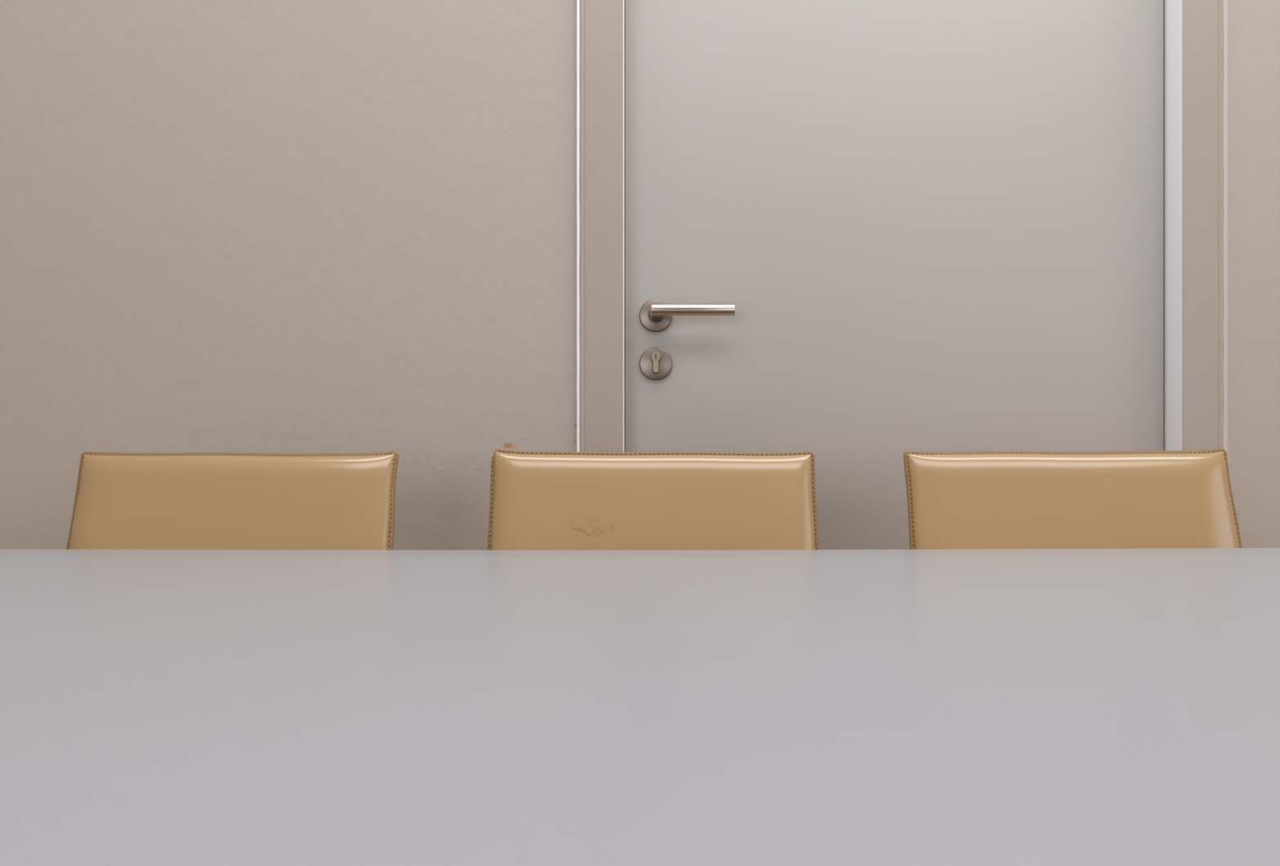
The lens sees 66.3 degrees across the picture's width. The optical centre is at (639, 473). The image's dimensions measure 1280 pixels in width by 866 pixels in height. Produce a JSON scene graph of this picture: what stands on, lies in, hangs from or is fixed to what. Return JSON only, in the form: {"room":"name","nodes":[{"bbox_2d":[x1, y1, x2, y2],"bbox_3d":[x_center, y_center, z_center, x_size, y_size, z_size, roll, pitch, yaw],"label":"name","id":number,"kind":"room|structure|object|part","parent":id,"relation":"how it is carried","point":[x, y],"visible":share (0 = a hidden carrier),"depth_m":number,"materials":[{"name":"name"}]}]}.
{"room":"meeting room","nodes":[
{"label":"meeting room","id":0,"kind":"room"},
{"bbox_2d":[0,0,1279,550],"bbox_3d":[0.300,-0.630,1.643,5.800,2.900,0.160,0,0,0],"label":"wall","id":1,"kind":"structure","parent":0,"point":[227,226],"depth_m":1.56,"materials":[{"name":"beige paint"}]},
{"bbox_2d":[625,0,1163,550],"bbox_3d":[0.416,-0.211,1.589,0.880,2.050,0.103,0,0,0],"label":"door","id":2,"kind":"structure","parent":1,"relation":"in","point":[860,235],"depth_m":1.60,"materials":[{"name":"white laminate"}]},
{"bbox_3d":[0.026,-0.179,1.596,0.053,0.053,0.008,0,0,0],"label":"lock plate","id":3,"kind":"part","parent":2,"relation":"part of","materials":[{"name":"metal"}]},
{"bbox_3d":[0.083,-0.259,1.546,0.133,0.019,0.019,0,0,0],"label":"handle","id":4,"kind":"part","parent":2,"relation":"part of","materials":[{"name":"metal"}]},
{"bbox_2d":[576,0,1228,460],"bbox_3d":[0.419,-0.244,1.601,1.040,2.128,0.099,0,0,0],"label":"door frame","id":5,"kind":"structure","parent":1,"relation":"attached to","point":[1196,322],"depth_m":1.55,"materials":[{"name":"beige paint"}]},
{"bbox_3d":[0.300,0.870,-0.439,5.800,0.100,4.323,0,0,0],"label":"floor","id":6,"kind":"structure","parent":0,"visible":0},
{"bbox_2d":[66,451,398,550],"bbox_3d":[-0.538,0.395,1.054,0.428,0.850,0.547,0,0,0],"label":"leather chair","id":7,"kind":"object","parent":6,"relation":"on","point":[224,501],"visible":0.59,"depth_m":1.28,"materials":[{"name":"beige leather"}]},
{"bbox_2d":[0,547,1279,865],"bbox_3d":[0.000,0.445,0.400,2.900,0.749,1.120,0,0,0],"label":"table","id":8,"kind":"object","parent":6,"relation":"on","point":[1056,707],"visible":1,"depth_m":0.31,"materials":[{"name":"grey laminate"}]},
{"bbox_2d":[487,448,818,550],"bbox_3d":[0.017,0.394,1.031,0.428,0.853,0.548,0,0,0],"label":"leather chair","id":9,"kind":"object","parent":6,"relation":"on","point":[540,500],"visible":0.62,"depth_m":1.26,"materials":[{"name":"beige leather"}]},
{"bbox_2d":[903,448,1241,549],"bbox_3d":[0.562,0.393,1.031,0.428,0.854,0.548,0,0,0],"label":"leather chair","id":10,"kind":"object","parent":6,"relation":"on","point":[1127,499],"visible":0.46,"depth_m":1.26,"materials":[{"name":"beige leather"}]}
]}

